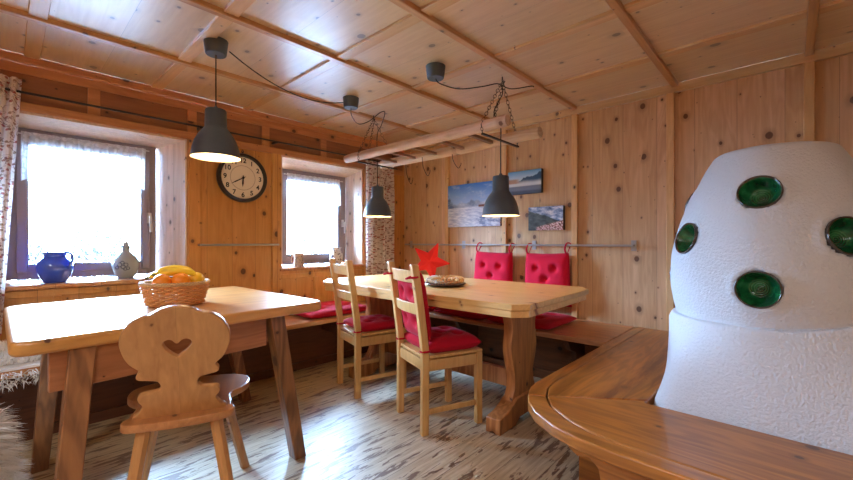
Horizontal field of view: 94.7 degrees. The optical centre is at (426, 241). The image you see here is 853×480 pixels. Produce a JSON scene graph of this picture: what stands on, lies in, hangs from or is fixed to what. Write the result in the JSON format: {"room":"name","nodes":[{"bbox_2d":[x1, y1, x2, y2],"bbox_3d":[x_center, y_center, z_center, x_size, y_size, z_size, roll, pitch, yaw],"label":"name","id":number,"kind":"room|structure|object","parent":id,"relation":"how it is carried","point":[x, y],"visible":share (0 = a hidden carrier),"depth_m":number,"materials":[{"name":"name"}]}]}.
{"room":"traditional dwelling","nodes":[
{"label":"traditional dwelling","id":0,"kind":"room"},
{"bbox_2d":[0,115,403,342],"bbox_3d":[-2.360,-0.018,2.705,0.400,2.195,5.750,0,0,43],"label":"wall","id":1,"kind":"structure","parent":0,"point":[224,220],"depth_m":3.29,"materials":[{"name":"brown wood"}]},
{"bbox_2d":[53,295,61,301],"bbox_3d":[-2.312,0.478,2.462,0.021,0.284,0.040,0,0,43],"label":"trim","id":2,"kind":"structure","parent":1,"relation":"attached to","point":[55,298],"depth_m":2.45,"materials":[{"name":"brown wood"}]},
{"bbox_2d":[4,284,139,298],"bbox_3d":[-2.185,0.314,2.597,0.022,0.043,1.070,0,0,43],"label":"trim","id":3,"kind":"structure","parent":1,"relation":"attached to","point":[124,287],"depth_m":2.49,"materials":[{"name":"brown wood"}]},
{"bbox_2d":[6,127,155,280],"bbox_3d":[-2.385,-0.247,2.780,0.120,0.985,0.805,0,0,43],"label":"window","id":4,"kind":"structure","parent":1,"relation":"in","point":[18,266],"depth_m":2.72,"materials":[{"name":"paint"}]},
{"bbox_2d":[18,131,148,190],"bbox_3d":[-2.365,-0.550,2.751,0.031,0.320,0.710,0,0,43],"label":"lace valance","id":5,"kind":"object","parent":4,"relation":"attached to","point":[44,157],"visible":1,"depth_m":2.72,"materials":[{"name":"white fabric"}]},
{"bbox_2d":[5,275,172,291],"bbox_3d":[-2.296,0.274,2.700,0.360,0.028,1.110,0,0,43],"label":"trim","id":6,"kind":"structure","parent":1,"relation":"attached to","point":[28,285],"depth_m":2.53,"materials":[{"name":"brown wood"}]},
{"bbox_2d":[35,251,73,282],"bbox_3d":[-2.376,0.159,2.524,0.198,0.201,0.184,0,0,-31],"label":"jug","id":7,"kind":"object","parent":6,"relation":"on","point":[54,267],"visible":1,"depth_m":2.47,"materials":[{"name":"ceramic"}]},
{"bbox_2d":[111,241,139,277],"bbox_3d":[-2.170,0.128,2.836,0.164,0.263,0.164,0,0,23],"label":"jug","id":8,"kind":"object","parent":6,"relation":"on","point":[125,264],"visible":1,"depth_m":2.79,"materials":[{"name":"ceramic"}]},
{"bbox_2d":[88,88,100,115],"bbox_3d":[-2.189,-0.920,2.587,0.030,0.170,0.064,0,0,43],"label":"trim","id":9,"kind":"structure","parent":1,"relation":"attached to","point":[94,95],"depth_m":2.58,"materials":[{"name":"brown wood"}]},
{"bbox_2d":[18,111,185,148],"bbox_3d":[-2.309,-0.758,2.712,0.344,0.046,1.070,0,0,43],"label":"trim","id":10,"kind":"structure","parent":1,"relation":"attached to","point":[28,120],"depth_m":2.68,"materials":[{"name":"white wood"}]},
{"bbox_2d":[127,290,133,294],"bbox_3d":[-2.060,0.478,2.733,0.021,0.284,0.040,0,0,43],"label":"trim","id":11,"kind":"structure","parent":1,"relation":"attached to","point":[129,292],"depth_m":2.73,"materials":[{"name":"brown wood"}]},
{"bbox_2d":[156,139,186,270],"bbox_3d":[-1.988,-0.260,3.060,0.368,1.040,0.019,0,0,24],"label":"trim","id":12,"kind":"structure","parent":1,"relation":"attached to","point":[171,160],"depth_m":3.04,"materials":[{"name":"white wood"}]},
{"bbox_2d":[187,110,196,132],"bbox_3d":[-1.798,-0.920,3.009,0.030,0.170,0.064,0,0,43],"label":"trim","id":13,"kind":"structure","parent":1,"relation":"attached to","point":[191,115],"depth_m":3.00,"materials":[{"name":"brown wood"}]},
{"bbox_2d":[188,139,200,272],"bbox_3d":[-1.785,-0.092,3.024,0.028,1.425,0.084,0,0,43],"label":"trim","id":14,"kind":"structure","parent":1,"relation":"attached to","point":[194,165],"depth_m":3.01,"materials":[{"name":"brown wood"}]},
{"bbox_2d":[0,69,402,170],"bbox_3d":[-2.161,-0.920,2.629,0.014,0.180,5.510,0,0,43],"label":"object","id":15,"kind":"structure","parent":1,"relation":"attached to","point":[32,84],"depth_m":2.81,"materials":[{"name":"brown wood"}]},
{"bbox_2d":[0,49,403,155],"bbox_3d":[-2.149,-1.087,2.619,0.046,0.055,5.510,0,0,43],"label":"trim","id":16,"kind":"structure","parent":1,"relation":"attached to","point":[4,54],"depth_m":2.84,"materials":[{"name":"brown wood"}]},
{"bbox_2d":[5,88,400,166],"bbox_3d":[-1.856,-0.872,2.885,0.083,0.019,4.500,0,0,43],"label":"rail","id":17,"kind":"object","parent":1,"relation":"attached to","point":[8,89],"visible":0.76,"depth_m":2.76,"materials":[{"name":"black paint"}]},
{"bbox_2d":[0,74,21,334],"bbox_3d":[-2.553,-0.210,2.079,0.074,1.480,0.577,0,0,43],"label":"floral curtain","id":18,"kind":"object","parent":17,"relation":"hanging from","point":[9,100],"visible":1,"depth_m":2.25,"materials":[{"name":"white fabric"}]},
{"bbox_2d":[366,160,394,275],"bbox_3d":[-0.502,-0.203,4.292,0.079,1.325,0.405,0,0,43],"label":"floral curtain","id":19,"kind":"object","parent":17,"relation":"hanging from","point":[379,231],"visible":0.62,"depth_m":4.29,"materials":[{"name":"beige fabric"}]},
{"bbox_2d":[20,101,403,175],"bbox_3d":[-2.155,-0.808,2.624,0.030,0.053,5.510,0,0,43],"label":"trim","id":20,"kind":"structure","parent":1,"relation":"attached to","point":[24,106],"depth_m":2.81,"materials":[{"name":"brown wood"}]},
{"bbox_2d":[198,244,279,245],"bbox_3d":[-1.535,0.023,3.248,0.069,0.080,0.656,0,0,43],"label":"wall rail","id":21,"kind":"object","parent":1,"relation":"attached to","point":[198,244],"visible":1,"depth_m":3.20,"materials":[{"name":"metal"}]},
{"bbox_2d":[216,149,266,201],"bbox_3d":[-1.528,-0.551,3.270,0.050,0.442,0.406,0,0,43],"label":"wall clock","id":22,"kind":"object","parent":1,"relation":"attached to","point":[245,180],"visible":0.99,"depth_m":3.26,"materials":[{"name":"black paint"}]},
{"bbox_2d":[262,126,269,146],"bbox_3d":[-1.407,-0.920,3.430,0.030,0.170,0.064,0,0,43],"label":"trim","id":23,"kind":"structure","parent":1,"relation":"attached to","point":[265,130],"depth_m":3.42,"materials":[{"name":"brown wood"}]},
{"bbox_2d":[272,153,280,293],"bbox_3d":[-1.339,-0.092,3.504,0.028,1.425,0.084,0,0,43],"label":"trim","id":24,"kind":"structure","parent":1,"relation":"attached to","point":[276,158],"depth_m":3.49,"materials":[{"name":"brown wood"}]},
{"bbox_2d":[281,157,281,267],"bbox_3d":[-1.424,-0.273,3.665,0.344,1.015,0.030,0,0,43],"label":"trim","id":25,"kind":"structure","parent":1,"relation":"attached to","point":[281,157],"depth_m":3.54,"materials":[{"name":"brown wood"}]},
{"bbox_2d":[282,168,345,264],"bbox_3d":[-1.170,-0.247,4.087,0.120,0.945,0.795,0,0,43],"label":"window","id":26,"kind":"structure","parent":1,"relation":"in","point":[340,210],"depth_m":4.11,"materials":[{"name":"paint"}]},
{"bbox_2d":[284,173,342,206],"bbox_3d":[-1.150,-0.525,4.058,0.031,0.300,0.680,0,0,43],"label":"lace valance","id":27,"kind":"object","parent":26,"relation":"attached to","point":[304,189],"visible":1,"depth_m":4.04,"materials":[{"name":"white fabric"}]},
{"bbox_2d":[314,277,317,299],"bbox_3d":[-1.073,0.478,3.795,0.021,0.284,0.040,0,0,43],"label":"trim","id":28,"kind":"structure","parent":1,"relation":"attached to","point":[315,278],"depth_m":3.79,"materials":[{"name":"brown wood"}]},
{"bbox_2d":[281,155,362,177],"bbox_3d":[-1.121,-0.746,3.991,0.344,0.071,0.920,0,0,43],"label":"trim","id":29,"kind":"structure","parent":1,"relation":"attached to","point":[291,163],"depth_m":3.94,"materials":[{"name":"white wood"}]},
{"bbox_2d":[281,269,362,278],"bbox_3d":[-0.998,0.314,3.876,0.022,0.043,0.920,0,0,43],"label":"trim","id":30,"kind":"structure","parent":1,"relation":"attached to","point":[328,273],"depth_m":3.74,"materials":[{"name":"brown wood"}]},
{"bbox_2d":[280,263,365,270],"bbox_3d":[-1.108,0.249,3.978,0.360,0.028,0.960,0,0,43],"label":"trim","id":31,"kind":"structure","parent":1,"relation":"attached to","point":[310,266],"depth_m":3.77,"materials":[{"name":"brown wood"}]},
{"bbox_2d":[291,253,303,266],"bbox_3d":[-1.241,0.172,3.774,0.131,0.124,0.104,0,0,-9],"label":"tankard","id":32,"kind":"object","parent":31,"relation":"on","point":[298,257],"visible":0.99,"depth_m":3.74,"materials":[{"name":"beige ceramic"}]},
{"bbox_2d":[330,247,342,263],"bbox_3d":[-0.952,0.145,4.149,0.144,0.177,0.144,0,0,28],"label":"patterned pot","id":33,"kind":"object","parent":31,"relation":"on","point":[336,253],"visible":0.79,"depth_m":4.10,"materials":[{"name":"beige ceramic"}]},
{"bbox_2d":[320,139,325,156],"bbox_3d":[-1.015,-0.920,3.851,0.030,0.170,0.064,0,0,43],"label":"trim","id":34,"kind":"structure","parent":1,"relation":"attached to","point":[322,141],"depth_m":3.83,"materials":[{"name":"brown wood"}]},
{"bbox_2d":[342,170,362,263],"bbox_3d":[-0.815,-0.273,4.320,0.344,1.015,0.020,0,0,43],"label":"trim","id":35,"kind":"structure","parent":1,"relation":"attached to","point":[354,182],"depth_m":4.29,"materials":[{"name":"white paint"}]},
{"bbox_2d":[363,169,365,299],"bbox_3d":[-0.652,-0.092,4.244,0.028,1.425,0.070,0,0,43],"label":"trim","id":36,"kind":"structure","parent":1,"relation":"attached to","point":[364,170],"depth_m":4.22,"materials":[{"name":"brown wood"}]},
{"bbox_2d":[15,352,653,479],"bbox_3d":[-0.347,1.155,0.964,5.720,0.150,5.940,0,0,43],"label":"floor","id":37,"kind":"structure","parent":0,"point":[346,437],"depth_m":2.12,"materials":[{"name":"beige wood"}]},
{"bbox_2d":[4,286,320,479],"bbox_3d":[-1.287,0.695,1.984,1.201,0.770,1.154,0,0,43],"label":"square table","id":38,"kind":"object","parent":37,"relation":"on","point":[76,341],"visible":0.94,"depth_m":1.70,"materials":[{"name":"brown wood"}]},
{"bbox_2d":[138,278,209,307],"bbox_3d":[-1.248,0.249,1.955,0.302,0.117,0.302,0,0,38],"label":"wicker basket","id":39,"kind":"object","parent":38,"relation":"on","point":[157,295],"visible":0.9,"depth_m":1.84,"materials":[{"name":"brown wicker"}]},
{"bbox_2d":[145,271,173,279],"bbox_3d":[-1.295,0.160,1.952,0.170,0.047,0.034,0,0,-37],"label":"banana","id":40,"kind":"object","parent":39,"relation":"in","point":[150,275],"visible":0.32,"depth_m":1.91,"materials":[{"name":"yellow food"}]},
{"bbox_2d":[152,265,192,275],"bbox_3d":[-1.254,0.140,1.946,0.177,0.053,0.034,0,0,-29],"label":"banana","id":41,"kind":"object","parent":40,"relation":"on","point":[159,271],"visible":0.56,"depth_m":1.93,"materials":[{"name":"yellow food"}]},
{"bbox_2d":[152,274,171,283],"bbox_3d":[-1.255,0.192,1.864,0.079,0.079,0.079,0,0,26],"label":"orange","id":42,"kind":"object","parent":39,"relation":"in","point":[162,278],"visible":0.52,"depth_m":1.84,"materials":[{"name":"orange food"}]},
{"bbox_2d":[161,268,195,275],"bbox_3d":[-1.224,0.151,1.927,0.170,0.051,0.038,0,0,-28],"label":"banana","id":43,"kind":"object","parent":39,"relation":"in","point":[172,271],"visible":0.7,"depth_m":1.92,"materials":[{"name":"yellow food"}]},
{"bbox_2d":[171,273,189,282],"bbox_3d":[-1.191,0.190,1.905,0.080,0.079,0.079,0,0,-21],"label":"orange","id":44,"kind":"object","parent":39,"relation":"in","point":[180,277],"visible":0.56,"depth_m":1.88,"materials":[{"name":"orange food"}]},
{"bbox_2d":[189,272,204,281],"bbox_3d":[-1.167,0.192,1.988,0.079,0.080,0.078,0,0,30],"label":"lemon","id":45,"kind":"object","parent":39,"relation":"in","point":[198,277],"visible":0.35,"depth_m":1.96,"materials":[{"name":"yellow food"}]},
{"bbox_2d":[119,304,249,479],"bbox_3d":[-0.960,0.648,1.574,0.456,0.864,0.580,0,0,-24],"label":"carved chair","id":46,"kind":"object","parent":37,"relation":"on","point":[182,396],"visible":1,"depth_m":1.40,"materials":[{"name":"brown wood"}]},
{"bbox_2d":[0,301,368,441],"bbox_3d":[-2.157,0.855,2.199,0.584,0.450,4.865,0,0,43],"label":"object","id":47,"kind":"object","parent":37,"relation":"on","point":[312,342],"visible":0.19,"depth_m":2.88,"materials":[{"name":"brown wood"}]},
{"bbox_2d":[0,341,40,392],"bbox_3d":[-2.259,0.626,2.055,0.706,0.188,0.944,0,0,43],"label":"sheepskin","id":48,"kind":"object","parent":47,"relation":"on","point":[7,363],"visible":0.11,"depth_m":1.95,"materials":[{"name":"fur"}]},
{"bbox_2d":[294,301,365,318],"bbox_3d":[-0.894,0.602,3.533,0.500,0.084,0.620,0,0,43],"label":"bench cushion","id":49,"kind":"object","parent":47,"relation":"on","point":[327,309],"visible":0.59,"depth_m":3.35,"materials":[{"name":"fabric"}]},
{"bbox_2d":[329,258,405,398],"bbox_3d":[-0.446,0.603,2.942,0.463,0.955,0.392,0,0,-33],"label":"chair","id":50,"kind":"object","parent":37,"relation":"on","point":[345,332],"visible":0.82,"depth_m":2.81,"materials":[{"name":"beige wood"}]},
{"bbox_2d":[336,314,403,332],"bbox_3d":[-0.424,0.609,2.955,0.403,0.078,0.396,0,0,-33],"label":"seat cushion","id":51,"kind":"object","parent":50,"relation":"on","point":[376,322],"visible":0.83,"depth_m":2.87,"materials":[{"name":"fabric"}]},
{"bbox_2d":[387,262,481,436],"bbox_3d":[0.041,0.603,2.418,0.463,0.955,0.392,0,0,-27],"label":"chair","id":52,"kind":"object","parent":37,"relation":"on","point":[407,351],"visible":0.91,"depth_m":2.31,"materials":[{"name":"beige wood"}]},
{"bbox_2d":[396,326,480,352],"bbox_3d":[0.066,0.600,2.431,0.408,0.104,0.396,0,0,-27],"label":"seat cushion","id":53,"kind":"object","parent":52,"relation":"on","point":[443,338],"visible":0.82,"depth_m":2.33,"materials":[{"name":"fabric"}]},
{"bbox_2d":[383,272,430,340],"bbox_3d":[-0.108,0.368,2.342,0.193,0.395,0.401,0,0,-27],"label":"cushion","id":54,"kind":"object","parent":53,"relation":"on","point":[405,289],"visible":0.4,"depth_m":2.31,"materials":[{"name":"fabric"}]},
{"bbox_2d":[323,274,588,435],"bbox_3d":[0.107,0.695,2.925,1.925,0.770,1.010,0,0,43],"label":"table","id":55,"kind":"object","parent":37,"relation":"on","point":[518,303],"visible":0.7,"depth_m":2.41,"materials":[{"name":"brown wood"}]},
{"bbox_2d":[415,243,449,275],"bbox_3d":[0.035,0.153,2.985,0.284,0.291,0.057,0,0,13],"label":"star","id":56,"kind":"object","parent":55,"relation":"on","point":[430,260],"visible":0.84,"depth_m":2.97,"materials":[{"name":"fabric"}]},
{"bbox_2d":[425,275,465,286],"bbox_3d":[0.131,0.275,2.786,0.296,0.066,0.296,0,0,43],"label":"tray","id":57,"kind":"object","parent":55,"relation":"on","point":[436,281],"visible":0.99,"depth_m":2.71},
{"bbox_2d":[360,301,634,378],"bbox_3d":[0.423,0.856,3.558,2.514,0.449,0.632,0,0,43],"label":"bench","id":58,"kind":"object","parent":37,"relation":"on","point":[558,347],"visible":0.26,"depth_m":3.08,"materials":[{"name":"brown wood"}]},
{"bbox_2d":[428,306,438,310],"bbox_3d":[0.007,0.604,3.871,0.500,0.081,0.500,0,0,43],"label":"bench cushion","id":59,"kind":"object","parent":58,"relation":"on","point":[431,308],"visible":0.06,"depth_m":3.57,"materials":[{"name":"fabric"}]},
{"bbox_2d":[433,307,492,318],"bbox_3d":[0.417,0.604,3.490,0.520,0.079,0.500,0,0,43],"label":"bench cushion","id":60,"kind":"object","parent":58,"relation":"on","point":[446,311],"visible":0.29,"depth_m":3.28,"materials":[{"name":"fabric"}]},
{"bbox_2d":[487,312,577,329],"bbox_3d":[0.834,0.604,3.102,0.520,0.079,0.500,0,0,43],"label":"bench cushion","id":61,"kind":"object","parent":58,"relation":"on","point":[548,320],"visible":0.56,"depth_m":2.96,"materials":[{"name":"fabric"}]},
{"bbox_2d":[528,327,852,479],"bbox_3d":[1.839,0.855,1.325,2.590,0.450,1.965,0,0,43],"label":"bench","id":62,"kind":"object","parent":37,"relation":"on","point":[599,404],"visible":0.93,"depth_m":1.32,"materials":[{"name":"brown wood"}]},
{"bbox_2d":[654,141,852,454],"bbox_3d":[1.685,0.347,1.798,0.890,1.466,1.478,0,0,43],"label":"stove","id":63,"kind":"object","parent":37,"relation":"on","point":[760,338],"visible":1,"depth_m":1.39,"materials":[{"name":"white paint"}]},
{"bbox_2d":[675,223,698,253],"bbox_3d":[1.098,-0.013,1.650,0.058,0.136,0.134,0,0,3],"label":"tile","id":64,"kind":"object","parent":63,"relation":"on","point":[687,237],"depth_m":1.68,"materials":[{"name":"green ceramic"}]},
{"bbox_2d":[734,271,782,308],"bbox_3d":[1.181,0.168,1.399,0.135,0.134,0.062,0,0,43],"label":"tile","id":65,"kind":"object","parent":63,"relation":"on","point":[752,289],"depth_m":1.41,"materials":[{"name":"green ceramic"}]},
{"bbox_2d":[736,175,783,208],"bbox_3d":[1.224,-0.179,1.444,0.076,0.133,0.134,0,0,-42],"label":"tile","id":66,"kind":"object","parent":63,"relation":"on","point":[752,191],"depth_m":1.46,"materials":[{"name":"green ceramic"}]},
{"bbox_2d":[825,216,852,255],"bbox_3d":[1.391,-0.018,1.299,0.134,0.136,0.059,0,0,7],"label":"tile","id":67,"kind":"object","parent":63,"relation":"on","point":[838,229],"depth_m":1.32,"materials":[{"name":"green ceramic"}]},
{"bbox_3d":[-1.650,0.860,1.206,0.340,0.440,0.340,0,0,43],"label":"stool","id":68,"kind":"object","parent":37,"relation":"on","visible":0},
{"bbox_2d":[0,402,33,479],"bbox_3d":[-1.645,0.722,1.211,0.643,0.413,0.640,0,0,43],"label":"sheepskin","id":69,"kind":"object","parent":68,"relation":"on","point":[9,449],"visible":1,"depth_m":1.36,"materials":[{"name":"fur"}]},
{"bbox_2d":[0,0,852,143],"bbox_3d":[-0.347,-1.177,0.964,5.720,0.176,5.940,0,0,43],"label":"ceiling","id":70,"kind":"structure","parent":0,"point":[573,53],"depth_m":2.23,"materials":[{"name":"brown wood"}]},
{"bbox_2d":[190,36,342,162],"bbox_3d":[-0.983,-0.789,2.558,0.250,0.648,1.098,0,0,26],"label":"pendant lamp","id":71,"kind":"object","parent":70,"relation":"hanging from","point":[213,142],"visible":0.99,"depth_m":2.13,"materials":[{"name":"black metal"}]},
{"bbox_2d":[343,95,384,136],"label":"ceiling mount","id":72,"kind":"object","parent":70,"relation":"hanging from","point":[350,102],"depth_m":3.01,"materials":[{"name":"grey metal"}]},
{"bbox_2d":[363,159,391,217],"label":"pendant lamp","id":73,"kind":"object","parent":70,"relation":"hanging from","point":[377,205],"depth_m":3.44,"materials":[{"name":"black metal"}]},
{"bbox_2d":[343,77,542,183],"bbox_3d":[0.023,-0.817,3.084,1.696,0.595,0.452,0,0,43],"label":"rack","id":74,"kind":"object","parent":70,"relation":"hanging from","point":[471,130],"visible":1,"depth_m":2.90,"materials":[{"name":"brown wood"}]},
{"bbox_2d":[426,62,533,116],"label":"cable","id":75,"kind":"object","parent":70,"relation":"hanging from","point":[435,71],"depth_m":2.47,"materials":[{"name":"black plastic"}]},
{"bbox_2d":[482,128,519,216],"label":"pendant lamp","id":76,"kind":"object","parent":70,"relation":"hanging from","point":[500,201],"depth_m":2.57,"materials":[{"name":"black metal"}]},
{"bbox_2d":[404,54,852,330],"bbox_3d":[1.624,-0.018,3.084,5.720,2.195,0.250,0,0,43],"label":"wall","id":77,"kind":"structure","parent":0,"point":[622,148],"depth_m":3.01,"materials":[{"name":"brown wood"}]},
{"bbox_2d":[445,145,449,275],"bbox_3d":[0.227,-0.212,4.196,0.048,1.684,0.044,0,0,43],"label":"trim","id":78,"kind":"structure","parent":77,"relation":"attached to","point":[447,159],"depth_m":4.18,"materials":[{"name":"brown wood"}]},
{"bbox_2d":[448,181,501,226],"bbox_3d":[0.476,-0.372,3.953,0.645,0.435,0.038,0,0,43],"label":"picture","id":79,"kind":"object","parent":77,"relation":"attached to","point":[466,202],"visible":0.75,"depth_m":3.97},
{"bbox_2d":[502,130,507,252],"bbox_3d":[0.743,-0.212,3.716,0.048,1.684,0.044,0,0,43],"label":"trim","id":80,"kind":"structure","parent":77,"relation":"attached to","point":[504,147],"depth_m":3.69,"materials":[{"name":"brown wood"}]},
{"bbox_2d":[405,240,636,250],"bbox_3d":[0.662,0.028,3.764,2.446,0.080,0.064,0,0,43],"label":"wall rail","id":81,"kind":"object","parent":77,"relation":"attached to","point":[633,245],"visible":1,"depth_m":3.44,"materials":[{"name":"metal"}]},
{"bbox_2d":[474,242,514,281],"bbox_3d":[0.628,0.271,3.727,0.448,0.537,0.123,0,0,43],"label":"cushion","id":82,"kind":"object","parent":81,"relation":"hanging from","point":[488,265],"visible":0.56,"depth_m":3.66,"materials":[{"name":"fabric"}]},
{"bbox_2d":[525,242,571,306],"bbox_3d":[1.032,0.271,3.352,0.432,0.537,0.124,0,0,43],"label":"cushion","id":83,"kind":"object","parent":81,"relation":"hanging from","point":[553,269],"visible":0.64,"depth_m":3.30,"materials":[{"name":"fabric"}]},
{"bbox_2d":[508,168,542,194],"bbox_3d":[0.895,-0.540,3.563,0.330,0.210,0.038,0,0,43],"label":"picture","id":84,"kind":"object","parent":77,"relation":"attached to","point":[527,181],"visible":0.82,"depth_m":3.53},
{"bbox_2d":[528,205,564,230],"bbox_3d":[1.043,-0.205,3.426,0.320,0.206,0.038,0,0,43],"label":"picture","id":85,"kind":"object","parent":77,"relation":"attached to","point":[547,217],"visible":1,"depth_m":3.40},
{"bbox_2d":[571,114,578,317],"bbox_3d":[1.234,-0.212,3.260,0.048,1.684,0.044,0,0,43],"label":"trim","id":86,"kind":"structure","parent":77,"relation":"attached to","point":[574,118],"depth_m":3.24,"materials":[{"name":"brown wood"}]},
{"bbox_2d":[404,41,852,152],"bbox_3d":[1.605,-1.085,2.917,5.120,0.060,0.042,0,0,43],"label":"trim","id":87,"kind":"structure","parent":77,"relation":"attached to","point":[843,49],"depth_m":2.69,"materials":[{"name":"brown wood"}]},
{"bbox_2d":[666,92,674,330],"bbox_3d":[1.736,-0.212,2.793,0.048,1.684,0.044,0,0,43],"label":"trim","id":88,"kind":"structure","parent":77,"relation":"attached to","point":[670,97],"depth_m":2.78,"materials":[{"name":"brown wood"}]},
{"bbox_2d":[803,61,814,140],"bbox_3d":[2.252,-0.212,2.314,0.048,1.684,0.044,0,0,43],"label":"trim","id":89,"kind":"structure","parent":77,"relation":"attached to","point":[808,67],"depth_m":2.30,"materials":[{"name":"brown wood"}]},
{"label":"outside","id":90,"kind":"structure","parent":0,"visible":0},
{"bbox_2d":[11,263,328,281],"bbox_3d":[-9.664,1.690,14.441,26.180,0.020,36.000,0,0,43],"label":"ground","id":91,"kind":"structure","parent":90,"point":[316,263],"depth_m":19.14,"materials":[{"name":"white"}]},
{"bbox_2d":[10,237,51,281],"bbox_3d":[-5.318,0.775,5.152,0.898,1.817,0.905,0,0,43],"label":"shrub","id":92,"kind":"object","parent":91,"relation":"on","point":[38,255],"visible":0.04,"depth_m":5.24,"materials":[{"name":"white plant"}]},
{"bbox_2d":[64,221,136,278],"bbox_3d":[-5.026,0.678,6.050,0.966,2.011,0.979,0,0,43],"label":"shrub","id":93,"kind":"object","parent":91,"relation":"on","point":[94,252],"visible":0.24,"depth_m":5.94,"materials":[{"name":"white plant"}]},
{"bbox_2d":[291,235,330,264],"bbox_3d":[-2.751,0.752,9.383,1.111,1.864,1.104,0,0,43],"label":"shrub","id":94,"kind":"object","parent":91,"relation":"on","point":[316,250],"visible":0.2,"depth_m":9.24,"materials":[{"name":"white plant"}]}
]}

